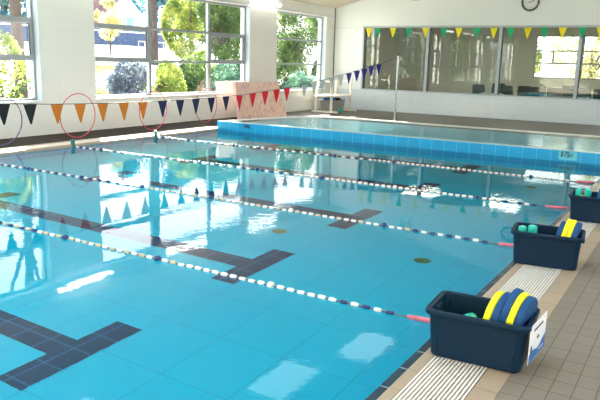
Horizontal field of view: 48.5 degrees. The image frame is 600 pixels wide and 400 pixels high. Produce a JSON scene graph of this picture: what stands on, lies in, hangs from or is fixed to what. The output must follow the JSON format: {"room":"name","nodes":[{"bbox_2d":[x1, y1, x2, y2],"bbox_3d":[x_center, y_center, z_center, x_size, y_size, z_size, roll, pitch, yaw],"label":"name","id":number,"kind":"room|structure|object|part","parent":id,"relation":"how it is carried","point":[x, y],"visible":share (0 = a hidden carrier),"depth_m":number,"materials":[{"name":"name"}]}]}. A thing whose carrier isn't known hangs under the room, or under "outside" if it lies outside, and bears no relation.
{"room":"indoor swimming pool","nodes":[
{"label":"indoor swimming pool","id":0,"kind":"room"},
{"bbox_2d":[0,0,334,138],"bbox_3d":[-5.744,-2.758,12.611,0.340,3.760,26.470,8,14,30],"label":"wall","id":1,"kind":"structure","parent":0,"point":[66,27],"depth_m":14.42,"materials":[{"name":"white paint"}]},
{"bbox_2d":[0,0,43,103],"bbox_3d":[-6.690,-2.729,10.884,0.255,2.440,5.580,8,14,30],"label":"window","id":2,"kind":"structure","parent":1,"relation":"in","point":[32,21],"depth_m":13.16,"materials":[{"name":"grey metal"}]},
{"bbox_3d":[-5.739,-3.066,12.546,0.065,0.710,1.585,8,14,30],"label":"opening sash","id":3,"kind":"part","parent":2,"relation":"part of","materials":[{"name":"grey metal"}]},
{"bbox_3d":[-6.691,-1.546,11.112,0.185,0.032,5.580,8,14,30],"label":"sill","id":4,"kind":"part","parent":2,"relation":"part of","materials":[{"name":"white paint"}]},
{"bbox_2d":[94,0,249,99],"bbox_3d":[-3.019,-3.868,16.806,0.255,2.440,5.740,8,14,30],"label":"window","id":5,"kind":"structure","parent":1,"relation":"in","point":[245,36],"depth_m":17.15,"materials":[{"name":"grey metal"}]},
{"bbox_3d":[-4.091,-3.577,15.204,0.065,0.710,1.735,8,14,30],"label":"opening sash","id":6,"kind":"part","parent":5,"relation":"part of","materials":[{"name":"grey metal"}]},
{"bbox_3d":[-3.019,-2.685,17.034,0.185,0.032,5.740,8,14,30],"label":"sill","id":7,"kind":"part","parent":5,"relation":"part of","materials":[{"name":"white paint"}]},
{"bbox_3d":[-2.023,-4.219,18.538,0.065,0.710,1.575,8,14,30],"label":"opening sash","id":8,"kind":"part","parent":5,"relation":"part of","materials":[{"name":"glass"}]},
{"bbox_2d":[216,81,246,92],"bbox_3d":[-1.928,-3.194,18.775,0.130,0.308,1.290,8,14,30],"label":"storage box","id":9,"kind":"object","parent":5,"relation":"on","point":[221,86],"visible":0.78,"depth_m":18.43,"materials":[{"name":"white plastic"}]},
{"bbox_3d":[-1.925,-3.337,18.745,0.130,0.015,1.290,8,14,30],"label":"box lid","id":10,"kind":"part","parent":9,"relation":"part of","materials":[{"name":"white plastic"}]},
{"bbox_2d":[248,0,280,6],"bbox_3d":[-1.005,-5.747,19.404,0.130,0.100,1.560,8,14,30],"label":"wall lamp","id":11,"kind":"object","parent":1,"relation":"attached to","point":[249,1],"visible":1,"depth_m":19.33,"materials":[{"name":"white"}]},
{"bbox_2d":[222,0,334,16],"bbox_3d":[-5.553,-4.271,12.201,0.015,0.020,26.070,8,14,30],"label":"trim","id":12,"kind":"structure","parent":1,"relation":"attached to","point":[222,0],"depth_m":19.89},
{"bbox_2d":[277,11,326,91],"bbox_3d":[0.007,-4.805,21.676,0.245,2.440,3.080,8,14,30],"label":"window","id":13,"kind":"structure","parent":1,"relation":"in","point":[323,24],"depth_m":22.77,"materials":[{"name":"grey metal"}]},
{"bbox_3d":[0.002,-3.623,21.907,0.185,0.032,3.080,8,14,30],"label":"sill","id":14,"kind":"part","parent":13,"relation":"part of","materials":[{"name":"white paint"}]},
{"bbox_2d":[0,130,599,399],"bbox_3d":[-1.778,-0.032,7.970,8.612,0.001,13.530,8,14,30],"label":"pool water","id":15,"kind":"object","parent":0,"point":[79,320],"visible":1,"depth_m":5.66,"materials":[{"name":"blue liquid"}]},
{"bbox_2d":[0,221,429,323],"bbox_3d":[-2.715,0.215,6.410,8.710,0.162,0.061,8,14,30],"label":"lane rope","id":16,"kind":"object","parent":15,"relation":"on","point":[156,258],"visible":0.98,"depth_m":5.11,"materials":[{"name":"white plastic"},{"name":"navy blue plastic"},{"name":"red plastic"}]},
{"bbox_2d":[0,163,512,246],"bbox_3d":[-1.560,-0.144,8.272,8.710,0.162,0.061,8,14,30],"label":"lane rope","id":17,"kind":"object","parent":15,"relation":"on","point":[80,176],"visible":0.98,"depth_m":7.48,"materials":[{"name":"white plastic"},{"name":"navy blue plastic"},{"name":"red plastic"}]},
{"bbox_2d":[71,139,568,209],"bbox_3d":[-0.473,-0.481,10.025,8.710,0.162,0.061,8,14,30],"label":"lane rope","id":18,"kind":"object","parent":15,"relation":"on","point":[72,140],"visible":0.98,"depth_m":9.41,"materials":[{"name":"white plastic"},{"name":"navy blue plastic"},{"name":"red plastic"}]},
{"bbox_2d":[154,131,599,183],"bbox_3d":[0.650,-0.830,11.837,8.710,0.161,0.061,8,14,30],"label":"lane rope","id":19,"kind":"object","parent":15,"relation":"on","point":[155,132],"visible":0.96,"depth_m":11.26,"materials":[{"name":"white plastic"},{"name":"blue plastic"},{"name":"red plastic"}]},
{"bbox_2d":[0,109,599,147],"bbox_3d":[-0.096,-0.657,11.719,10.740,0.300,22.370,8,14,30],"label":"floor","id":20,"kind":"structure","parent":0,"point":[583,129],"depth_m":18.21,"materials":[{"name":"brown tile"}]},
{"bbox_2d":[0,96,22,145],"bbox_3d":[-5.252,-1.385,11.670,0.060,0.880,0.880,8,14,30],"label":"hoop","id":21,"kind":"object","parent":20,"relation":"on","point":[0,96],"visible":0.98,"depth_m":11.94,"materials":[{"name":"purple plastic"}]},
{"bbox_2d":[60,93,95,137],"bbox_3d":[-4.368,-1.659,13.095,0.060,0.880,0.880,8,14,30],"label":"hoop","id":22,"kind":"object","parent":20,"relation":"on","point":[75,93],"visible":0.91,"depth_m":13.14,"materials":[{"name":"red plastic"}]},
{"bbox_2d":[139,91,166,129],"bbox_3d":[-3.276,-1.998,14.857,0.060,0.880,0.880,8,14,30],"label":"hoop","id":23,"kind":"object","parent":20,"relation":"on","point":[150,91],"visible":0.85,"depth_m":14.83,"materials":[{"name":"red plastic"}]},
{"bbox_2d":[196,88,216,122],"bbox_3d":[-2.385,-2.408,16.933,0.060,0.880,0.880,8,14,30],"label":"hoop","id":24,"kind":"object","parent":20,"relation":"on","point":[204,88],"visible":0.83,"depth_m":17.02,"materials":[{"name":"red plastic"}]},
{"bbox_2d":[233,82,286,118],"bbox_3d":[-1.131,-2.822,18.736,0.378,1.019,1.997,11,15,38],"label":"foam mat","id":25,"kind":"object","parent":20,"relation":"on","point":[271,108],"visible":0.76,"depth_m":18.61,"materials":[{"name":"plastic"}]},
{"bbox_2d":[319,97,344,111],"bbox_3d":[1.072,-3.145,21.920,0.500,0.465,0.960,8,14,30],"label":"bin","id":26,"kind":"object","parent":20,"relation":"on","point":[338,103],"visible":0.79,"depth_m":21.62,"materials":[{"name":"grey plastic"}]},
{"bbox_2d":[312,76,356,113],"bbox_3d":[1.158,-3.497,21.918,0.940,1.160,1.640,8,14,30],"label":"stand","id":27,"kind":"object","parent":20,"relation":"on","point":[331,95],"visible":0.91,"depth_m":21.56,"materials":[{"name":"white plastic"}]},
{"bbox_3d":[0.527,-3.377,21.533,0.070,0.990,0.070,8,14,30],"label":"post","id":28,"kind":"part","parent":27,"relation":"part of","materials":[{"name":"white plastic"}]},
{"bbox_3d":[1.007,-3.374,21.236,0.070,1.130,0.070,8,14,30],"label":"post","id":29,"kind":"part","parent":27,"relation":"part of","materials":[{"name":"white plastic"}]},
{"bbox_3d":[1.218,-3.592,22.649,0.070,0.990,0.070,8,14,30],"label":"post","id":30,"kind":"part","parent":27,"relation":"part of","materials":[{"name":"white plastic"}]},
{"bbox_3d":[1.697,-3.550,22.360,0.070,1.050,0.070,8,14,30],"label":"post","id":31,"kind":"part","parent":27,"relation":"part of","materials":[{"name":"white plastic"}]},
{"bbox_2d":[394,54,398,120],"bbox_3d":[2.464,-2.795,17.034,0.140,1.844,0.140,8,14,30],"label":"pole","id":32,"kind":"object","parent":20,"relation":"on","point":[397,54],"visible":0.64,"depth_m":17.01,"materials":[{"name":"metal"}]},
{"bbox_2d":[0,57,396,124],"bbox_3d":[-3.731,-1.478,8.608,0.759,1.159,20.986,9,14,33],"label":"bunting","id":33,"kind":"object","parent":32,"relation":"hanging from","point":[30,109],"visible":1,"depth_m":11.26,"materials":[{"name":"black fabric"}]},
{"bbox_2d":[0,126,599,399],"bbox_3d":[-1.032,-0.147,9.154,9.620,0.300,16.930,8,14,30],"label":"trim","id":34,"kind":"structure","parent":0,"point":[492,381],"depth_m":4.84,"materials":[{"name":"beige tile"}]},
{"bbox_2d":[0,126,216,151],"bbox_3d":[-5.660,-0.610,10.205,0.300,0.059,14.030,8,14,30],"label":"drain grating","id":35,"kind":"object","parent":34,"relation":"on","point":[192,129],"visible":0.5,"depth_m":13.01,"materials":[{"name":"white plastic"}]},
{"bbox_2d":[392,188,599,399],"bbox_3d":[2.093,0.546,5.621,0.300,0.059,14.030,8,14,30],"label":"drain grating","id":36,"kind":"object","parent":34,"relation":"on","point":[441,378],"visible":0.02,"depth_m":3.56,"materials":[{"name":"white plastic"}]},
{"bbox_2d":[425,290,539,372],"bbox_3d":[1.015,0.736,3.733,0.568,0.277,0.376,8,13,27],"label":"tub","id":37,"kind":"object","parent":36,"relation":"on","point":[454,335],"visible":0.84,"depth_m":3.61,"materials":[{"name":"blue plastic"}]},
{"bbox_3d":[0.790,0.617,3.830,0.034,0.037,0.110,8,13,27],"label":"handle","id":38,"kind":"part","parent":37,"relation":"part of","materials":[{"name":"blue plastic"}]},
{"bbox_2d":[464,313,476,317],"bbox_3d":[0.922,0.686,3.759,0.068,0.156,0.208,-2,12,-18],"label":"float","id":39,"kind":"object","parent":37,"relation":"in","point":[467,314],"visible":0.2,"depth_m":3.67,"materials":[{"name":"teal plastic"}]},
{"bbox_2d":[483,291,504,319],"bbox_3d":[1.065,0.679,3.689,0.096,0.373,0.260,10,15,36],"label":"kickboard","id":40,"kind":"object","parent":37,"relation":"in","point":[490,308],"visible":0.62,"depth_m":3.57,"materials":[{"name":"yellow plastic"}]},
{"bbox_2d":[490,292,509,321],"bbox_3d":[1.101,0.684,3.670,0.100,0.374,0.260,10,15,36],"label":"kickboard","id":41,"kind":"object","parent":37,"relation":"in","point":[498,308],"visible":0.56,"depth_m":3.55,"materials":[{"name":"blue plastic"}]},
{"bbox_2d":[498,288,523,322],"bbox_3d":[1.143,0.674,3.651,0.103,0.403,0.260,10,15,36],"label":"kickboard","id":42,"kind":"object","parent":37,"relation":"in","point":[515,293],"visible":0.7,"depth_m":3.53,"materials":[{"name":"blue plastic"}]},
{"bbox_2d":[506,292,529,324],"bbox_3d":[1.173,0.686,3.632,0.098,0.388,0.260,10,15,36],"label":"kickboard","id":43,"kind":"object","parent":37,"relation":"in","point":[520,299],"visible":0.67,"depth_m":3.51,"materials":[{"name":"yellow plastic"}]},
{"bbox_2d":[513,296,537,325],"bbox_3d":[1.206,0.698,3.615,0.099,0.374,0.260,10,15,36],"label":"kickboard","id":44,"kind":"object","parent":37,"relation":"in","point":[528,307],"visible":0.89,"depth_m":3.52,"materials":[{"name":"blue plastic"}]},
{"bbox_2d":[527,311,546,365],"bbox_3d":[1.286,0.743,3.599,0.006,0.210,0.310,9,14,34],"label":"notice","id":45,"kind":"object","parent":37,"relation":"attached to","point":[537,335],"visible":1,"depth_m":3.59,"materials":[{"name":"white paper"}]},
{"bbox_2d":[568,190,599,222],"bbox_3d":[3.188,0.081,7.148,0.568,0.277,0.376,7,13,26],"label":"tub","id":46,"kind":"object","parent":36,"relation":"on","point":[582,208],"visible":0.84,"depth_m":7.06,"materials":[{"name":"blue plastic"}]},
{"bbox_2d":[575,188,581,195],"bbox_3d":[2.997,0.029,7.181,0.067,0.313,0.068,8,14,30],"label":"float","id":47,"kind":"object","parent":46,"relation":"in","point":[578,190],"visible":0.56,"depth_m":7.13,"materials":[{"name":"teal plastic"}]},
{"bbox_2d":[584,189,591,196],"bbox_3d":[3.075,0.038,7.136,0.071,0.318,0.072,8,14,30],"label":"float","id":48,"kind":"object","parent":46,"relation":"in","point":[587,192],"visible":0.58,"depth_m":7.08,"materials":[{"name":"teal plastic"}]},
{"bbox_2d":[511,222,585,270],"bbox_3d":[2.058,0.385,5.546,0.568,0.277,0.376,7,13,24],"label":"tub","id":49,"kind":"object","parent":34,"relation":"on","point":[543,248],"visible":0.92,"depth_m":5.41,"materials":[{"name":"blue plastic"}]},
{"bbox_2d":[518,225,526,231],"bbox_3d":[1.854,0.353,5.572,0.071,0.278,0.072,8,14,30],"label":"float","id":50,"kind":"object","parent":49,"relation":"in","point":[522,228],"visible":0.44,"depth_m":5.52,"materials":[{"name":"teal plastic"}]},
{"bbox_2d":[527,225,536,232],"bbox_3d":[1.927,0.353,5.544,0.075,0.293,0.076,8,14,30],"label":"float","id":51,"kind":"object","parent":49,"relation":"in","point":[531,228],"visible":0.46,"depth_m":5.49,"materials":[{"name":"teal plastic"}]},
{"bbox_2d":[556,221,565,235],"bbox_3d":[2.135,0.342,5.499,0.096,0.349,0.260,8,14,29],"label":"kickboard","id":52,"kind":"object","parent":49,"relation":"in","point":[561,227],"visible":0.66,"depth_m":5.38,"materials":[{"name":"blue plastic"}]},
{"bbox_2d":[561,219,571,236],"bbox_3d":[2.172,0.334,5.480,0.094,0.373,0.260,8,14,29],"label":"kickboard","id":53,"kind":"object","parent":49,"relation":"in","point":[566,227],"visible":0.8,"depth_m":5.36,"materials":[{"name":"yellow plastic"}]},
{"bbox_2d":[566,220,576,236],"bbox_3d":[2.206,0.340,5.470,0.095,0.368,0.260,8,14,29],"label":"kickboard","id":54,"kind":"object","parent":49,"relation":"in","point":[573,223],"visible":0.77,"depth_m":5.35,"materials":[{"name":"yellow plastic"}]},
{"bbox_2d":[571,222,581,237],"bbox_3d":[2.239,0.352,5.452,0.099,0.354,0.260,8,14,29],"label":"kickboard","id":55,"kind":"object","parent":49,"relation":"in","point":[576,232],"visible":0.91,"depth_m":5.34,"materials":[{"name":"blue plastic"}]},
{"bbox_2d":[291,0,360,7],"bbox_3d":[0.155,-4.510,8.616,14.040,1.820,26.470,8,14,30],"label":"ceiling","id":56,"kind":"structure","parent":0,"point":[328,3],"depth_m":22.10,"materials":[{"name":"white paint"}]},
{"bbox_2d":[224,116,599,136],"bbox_3d":[2.685,-1.435,15.156,8.700,0.360,3.220,8,14,30],"label":"surround","id":57,"kind":"object","parent":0,"point":[292,116],"visible":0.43,"depth_m":16.42,"materials":[{"name":"white tile"}]},
{"bbox_2d":[236,117,599,151],"bbox_3d":[2.629,-1.589,15.081,8.560,0.001,3.095,8,14,30],"label":"pool water","id":58,"kind":"object","parent":57,"relation":"in","point":[534,139],"visible":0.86,"depth_m":14.74,"materials":[{"name":"teal liquid"}]},
{"bbox_2d":[333,0,599,124],"bbox_3d":[6.992,-4.750,19.979,13.460,5.300,0.180,8,14,30],"label":"wall","id":59,"kind":"structure","parent":0,"point":[351,18],"depth_m":21.18,"materials":[{"name":"white paint"}]},
{"bbox_2d":[333,8,335,75],"bbox_3d":[1.190,-4.973,23.414,0.023,3.440,0.020,8,14,30],"label":"trim","id":60,"kind":"structure","parent":59,"relation":"attached to","point":[335,8],"depth_m":23.28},
{"bbox_2d":[360,25,599,100],"bbox_3d":[7.169,-4.137,19.927,11.750,2.130,0.120,8,14,30],"label":"window","id":61,"kind":"structure","parent":59,"relation":"in","point":[502,27],"depth_m":20.61,"materials":[{"name":"clear glass"}]},
{"bbox_2d":[521,0,539,10],"bbox_3d":[6.831,-5.865,19.721,0.526,0.526,0.058,8,14,30],"label":"wall clock","id":62,"kind":"object","parent":59,"relation":"attached to","point":[528,5],"visible":1,"depth_m":19.74,"materials":[{"name":"white plastic"}]},
{"bbox_2d":[365,27,599,98],"bbox_3d":[8.506,-4.471,22.748,14.000,3.100,5.950,8,14,30],"label":"wall","id":63,"kind":"structure","parent":0,"point":[456,64],"depth_m":26.88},
{"bbox_2d":[533,35,579,78],"bbox_3d":[9.705,-5.409,25.192,1.580,1.600,0.060,8,14,30],"label":"window","id":64,"kind":"structure","parent":63,"relation":"in","point":[536,50],"depth_m":25.24,"materials":[{"name":"grey metal"}]},
{"bbox_2d":[580,35,599,79],"bbox_3d":[11.156,-5.192,24.334,1.580,1.600,0.060,8,14,30],"label":"window","id":65,"kind":"structure","parent":63,"relation":"in","point":[585,36],"depth_m":24.62,"materials":[{"name":"grey metal"}]},
{"bbox_2d":[494,241,599,399],"bbox_3d":[0.103,-0.185,9.480,13.460,0.300,26.070,8,14,30],"label":"floor","id":66,"kind":"structure","parent":0,"point":[567,366],"depth_m":3.79,"materials":[{"name":"tile"}]},
{"bbox_3d":[-1.827,0.837,8.108,9.210,0.200,14.030,8,14,30],"label":"floor","id":67,"kind":"structure","parent":0,"visible":0},
{"bbox_2d":[217,121,599,164],"bbox_3d":[1.784,-0.757,13.803,8.700,1.180,0.206,8,14,30],"label":"bulkhead","id":68,"kind":"object","parent":67,"relation":"on","point":[475,148],"visible":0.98,"depth_m":13.21,"materials":[{"name":"tile"}]},
{"bbox_2d":[221,120,599,153],"bbox_3d":[1.800,-1.336,13.685,8.690,0.010,0.192,8,14,30],"label":"rim","id":69,"kind":"object","parent":68,"relation":"on","point":[221,120],"visible":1,"depth_m":13.23,"materials":[{"name":"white tile"}]},
{"bbox_3d":[8.465,-2.880,23.080,14.000,0.150,5.950,8,14,30],"label":"floor","id":70,"kind":"structure","parent":0,"visible":0},
{"bbox_2d":[472,84,484,93],"bbox_3d":[6.049,-3.351,22.215,0.484,1.005,0.527,12,16,41],"label":"chair","id":71,"kind":"object","parent":70,"relation":"on","point":[477,88],"visible":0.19,"depth_m":21.98,"materials":[{"name":"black plastic"}]},
{"bbox_2d":[491,83,505,92],"bbox_3d":[6.756,-3.446,22.652,0.484,1.049,0.527,6,13,23],"label":"chair","id":72,"kind":"object","parent":70,"relation":"on","point":[493,84],"visible":0.14,"depth_m":22.41,"materials":[{"name":"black plastic"}]},
{"bbox_2d":[499,85,512,94],"bbox_3d":[6.731,-3.237,21.754,0.484,1.005,0.527,7,13,25],"label":"chair","id":73,"kind":"object","parent":70,"relation":"on","point":[506,90],"visible":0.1,"depth_m":21.46,"materials":[{"name":"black plastic"}]},
{"bbox_2d":[517,86,531,95],"bbox_3d":[7.405,-3.244,21.870,0.484,1.005,0.527,9,14,31],"label":"chair","id":74,"kind":"object","parent":70,"relation":"on","point":[522,90],"visible":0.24,"depth_m":21.61,"materials":[{"name":"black plastic"}]},
{"bbox_2d":[530,87,545,96],"bbox_3d":[7.566,-3.088,21.145,0.484,1.005,0.527,7,13,25],"label":"chair","id":75,"kind":"object","parent":70,"relation":"on","point":[535,91],"visible":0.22,"depth_m":20.86,"materials":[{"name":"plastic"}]},
{"bbox_2d":[546,87,561,97],"bbox_3d":[7.981,-3.015,20.842,0.484,1.005,0.527,9,14,31],"label":"chair","id":76,"kind":"object","parent":70,"relation":"on","point":[551,92],"visible":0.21,"depth_m":20.57,"materials":[{"name":"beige plastic"}]},
{"bbox_2d":[562,86,573,97],"bbox_3d":[8.713,-3.154,21.495,0.484,1.049,0.527,10,15,36],"label":"chair","id":77,"kind":"object","parent":70,"relation":"on","point":[567,91],"visible":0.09,"depth_m":21.26,"materials":[{"name":"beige plastic"}]},
{"bbox_2d":[578,88,591,98],"bbox_3d":[8.912,-2.983,20.808,0.484,1.005,0.527,11,15,39],"label":"chair","id":78,"kind":"object","parent":70,"relation":"on","point":[583,93],"visible":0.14,"depth_m":20.54,"materials":[{"name":"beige plastic"}]},
{"bbox_2d":[593,89,599,99],"bbox_3d":[9.201,-2.869,20.293,0.484,1.005,0.527,10,15,36],"label":"chair","id":79,"kind":"object","parent":70,"relation":"on","point":[596,94],"visible":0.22,"depth_m":20.10,"materials":[{"name":"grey plastic"}]},
{"bbox_3d":[5.979,-1.028,5.675,0.200,3.800,26.470,8,14,30],"label":"wall","id":80,"kind":"structure","parent":0,"visible":0},
{"bbox_2d":[306,27,599,37],"bbox_3d":[5.930,-4.592,18.212,13.450,0.310,0.010,8,14,30],"label":"bunting","id":81,"kind":"object","parent":80,"relation":"hanging from","point":[582,30],"visible":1,"depth_m":18.51,"materials":[{"name":"yellow fabric"}]},
{"bbox_3d":[5.933,-4.725,18.184,13.450,0.039,0.010,8,14,30],"label":"cord","id":82,"kind":"part","parent":81,"relation":"part of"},
{"bbox_3d":[1.931,0.915,5.852,0.105,0.760,13.530,8,14,30],"label":"wall","id":83,"kind":"structure","parent":0,"visible":0},
{"bbox_2d":[365,179,599,399],"bbox_3d":[1.918,0.512,5.783,0.050,0.056,13.530,8,14,30],"label":"trim","id":84,"kind":"structure","parent":83,"relation":"on","point":[391,379],"depth_m":3.76,"materials":[{"name":"blue tile"}]},
{"label":"outside","id":85,"kind":"structure","parent":0,"visible":0},
{"bbox_2d":[0,40,571,97],"bbox_3d":[-31.803,-16.266,73.818,109.400,3.900,156.000,8,14,30],"label":"ground","id":86,"kind":"structure","parent":85,"point":[100,50],"depth_m":39.46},
{"bbox_2d":[0,0,25,10],"bbox_3d":[-27.059,-17.596,52.419,7.108,9.344,16.246,8,13,27],"label":"tree","id":87,"kind":"object","parent":86,"relation":"on","point":[3,1],"visible":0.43,"depth_m":56.08,"materials":[{"name":"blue plant"}]},
{"bbox_2d":[0,0,26,16],"bbox_3d":[-28.458,-21.933,63.945,7.395,12.691,13.118,8,14,30],"label":"tree","id":88,"kind":"object","parent":86,"relation":"on","point":[2,6],"visible":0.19,"depth_m":63.88,"materials":[{"name":"green plant"}]},
{"bbox_2d":[0,29,27,98],"bbox_3d":[-7.482,-2.898,16.340,1.602,2.727,1.490,8,14,30],"label":"bush","id":89,"kind":"object","parent":86,"relation":"on","point":[10,42],"visible":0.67,"depth_m":16.23,"materials":[{"name":"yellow plant"}]},
{"bbox_2d":[9,0,28,98],"bbox_3d":[-8.394,-7.761,19.581,4.166,10.405,4.130,8,14,30],"label":"tree","id":90,"kind":"object","parent":86,"relation":"on","point":[14,5],"visible":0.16,"depth_m":20.10,"materials":[{"name":"green plant"}]},
{"bbox_2d":[10,78,31,98],"bbox_3d":[-7.548,-2.902,19.499,1.605,1.447,1.725,8,14,30],"label":"bush","id":91,"kind":"object","parent":86,"relation":"on","point":[29,79],"visible":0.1,"depth_m":19.12,"materials":[{"name":"green plant"}]},
{"bbox_2d":[0,21,165,47],"bbox_3d":[-13.763,-10.870,43.640,0.090,1.370,14.400,8,14,30],"label":"fence","id":92,"kind":"object","parent":86,"relation":"on","point":[126,37],"visible":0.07,"depth_m":45.86,"materials":[{"name":"blue painted wood"}]},
{"bbox_3d":[-13.738,-11.166,43.568,0.050,0.080,14.400,8,14,30],"label":"rail","id":93,"kind":"part","parent":92,"relation":"part of","materials":[{"name":"white metal"}]},
{"bbox_2d":[25,0,145,25],"bbox_3d":[-18.069,-15.673,56.756,5.630,4.400,8.272,8,14,30],"label":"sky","id":94,"kind":"structure","parent":86,"relation":"on","point":[132,16],"depth_m":56.80,"materials":[{"name":"brick"}]},
{"bbox_2d":[97,86,108,95],"bbox_3d":[-5.838,-2.737,19.504,0.767,1.202,0.834,5,12,17],"label":"bush","id":95,"kind":"object","parent":86,"relation":"on","point":[100,90],"visible":0.14,"depth_m":19.47,"materials":[{"name":"yellow plant"}]},
{"bbox_2d":[96,62,117,82],"bbox_3d":[-8.088,-5.148,27.046,0.954,1.124,2.645,8,14,30],"label":"bush","id":96,"kind":"object","parent":86,"relation":"on","point":[105,66],"visible":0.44,"depth_m":27.01,"materials":[{"name":"yellow plant"}]},
{"bbox_2d":[94,0,124,55],"bbox_3d":[-10.236,-9.316,36.041,1.473,3.207,1.824,8,14,30],"label":"tree","id":97,"kind":"object","parent":86,"relation":"on","point":[111,19],"visible":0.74,"depth_m":35.65,"materials":[{"name":"yellow plant"}]},
{"bbox_2d":[96,62,153,94],"bbox_3d":[-5.539,-3.462,21.075,2.076,1.999,2.274,8,14,30],"label":"bush","id":98,"kind":"object","parent":86,"relation":"on","point":[124,81],"visible":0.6,"depth_m":20.44,"materials":[{"name":"blue plant"}]},
{"bbox_2d":[150,0,158,65],"bbox_3d":[-7.832,-13.555,33.439,5.208,14.074,3.893,12,16,41],"label":"tree","id":99,"kind":"object","parent":86,"relation":"on","point":[153,3],"visible":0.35,"depth_m":34.59,"materials":[{"name":"brown plant"}]},
{"bbox_2d":[131,0,177,25],"bbox_3d":[-15.483,-22.654,73.463,8.323,10.979,11.333,8,14,30],"label":"tree","id":100,"kind":"object","parent":86,"relation":"on","point":[161,3],"visible":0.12,"depth_m":72.77,"materials":[{"name":"green plant"}]},
{"bbox_2d":[138,59,187,93],"bbox_3d":[-4.689,-3.822,22.821,1.650,2.033,1.630,8,14,30],"label":"bush","id":101,"kind":"object","parent":86,"relation":"on","point":[167,84],"visible":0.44,"depth_m":22.55,"materials":[{"name":"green plant"}]},
{"bbox_2d":[138,41,204,58],"bbox_3d":[-7.082,-8.869,39.646,0.050,0.922,7.027,8,14,30],"label":"railing","id":102,"kind":"object","parent":86,"relation":"on","point":[138,41],"visible":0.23,"depth_m":38.35,"materials":[{"name":"white metal"}]},
{"bbox_2d":[155,54,214,91],"bbox_3d":[-4.344,-4.458,26.000,1.986,2.490,2.505,12,15,40],"label":"bush","id":103,"kind":"object","parent":86,"relation":"on","point":[194,80],"visible":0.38,"depth_m":25.67,"materials":[{"name":"green plant"}]},
{"bbox_2d":[160,0,210,59],"bbox_3d":[-6.285,-9.576,37.158,2.563,4.256,3.395,12,15,40],"label":"tree","id":104,"kind":"object","parent":86,"relation":"on","point":[185,12],"visible":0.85,"depth_m":36.43,"materials":[{"name":"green plant"}]},
{"bbox_2d":[173,4,240,47],"bbox_3d":[-7.892,-18.585,64.034,8.180,8.379,10.704,3,12,8],"label":"tree","id":105,"kind":"object","parent":86,"relation":"on","point":[203,38],"visible":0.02,"depth_m":65.08,"materials":[{"name":"green plant"}]},
{"bbox_2d":[185,49,229,81],"bbox_3d":[-4.023,-5.607,29.423,1.858,2.090,2.971,8,14,30],"label":"bush","id":106,"kind":"object","parent":86,"relation":"on","point":[200,52],"visible":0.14,"depth_m":28.87,"materials":[{"name":"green plant"}]},
{"bbox_2d":[194,2,240,75],"bbox_3d":[-3.756,-8.204,33.931,3.019,4.945,3.684,8,14,30],"label":"tree","id":107,"kind":"object","parent":86,"relation":"on","point":[223,19],"visible":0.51,"depth_m":33.33,"materials":[{"name":"green plant"}]},
{"bbox_2d":[202,64,239,91],"bbox_3d":[-2.863,-4.389,26.390,1.541,2.164,2.253,8,14,30],"label":"bush","id":108,"kind":"object","parent":86,"relation":"on","point":[235,75],"visible":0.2,"depth_m":25.85,"materials":[{"name":"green plant"}]},
{"bbox_2d":[276,60,308,88],"bbox_3d":[-0.318,-5.509,31.272,1.792,2.124,2.728,10,15,36],"label":"bush","id":109,"kind":"object","parent":86,"relation":"on","point":[279,71],"visible":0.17,"depth_m":30.80,"materials":[{"name":"green plant"}]},
{"bbox_2d":[276,13,317,82],"bbox_3d":[-0.376,-7.507,33.935,2.726,4.734,4.733,8,14,30],"label":"tree","id":110,"kind":"object","parent":86,"relation":"on","point":[287,50],"visible":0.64,"depth_m":33.71,"materials":[{"name":"green plant"}]},
{"bbox_2d":[284,70,316,87],"bbox_3d":[0.232,-4.691,28.496,1.526,1.679,2.579,8,14,30],"label":"bush","id":111,"kind":"object","parent":86,"relation":"on","point":[291,81],"visible":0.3,"depth_m":27.64,"materials":[{"name":"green plant"}]},
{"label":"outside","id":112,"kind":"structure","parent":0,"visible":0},
{"bbox_3d":[31.570,0.702,10.367,74.000,0.200,130.000,8,14,30],"label":"ground","id":113,"kind":"structure","parent":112,"visible":0},
{"bbox_2d":[534,43,542,76],"bbox_3d":[9.641,-6.605,31.889,3.580,4.506,2.722,1,12,-2],"label":"tree","id":114,"kind":"object","parent":113,"relation":"on","point":[539,55],"visible":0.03,"depth_m":31.04,"materials":[{"name":"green plant"}]},
{"bbox_2d":[549,37,599,78],"bbox_3d":[13.440,-6.037,31.058,3.323,3.925,3.291,-3,13,-22],"label":"tree","id":115,"kind":"object","parent":113,"relation":"on","point":[593,71],"visible":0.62,"depth_m":30.71,"materials":[{"name":"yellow plant"}]}
]}

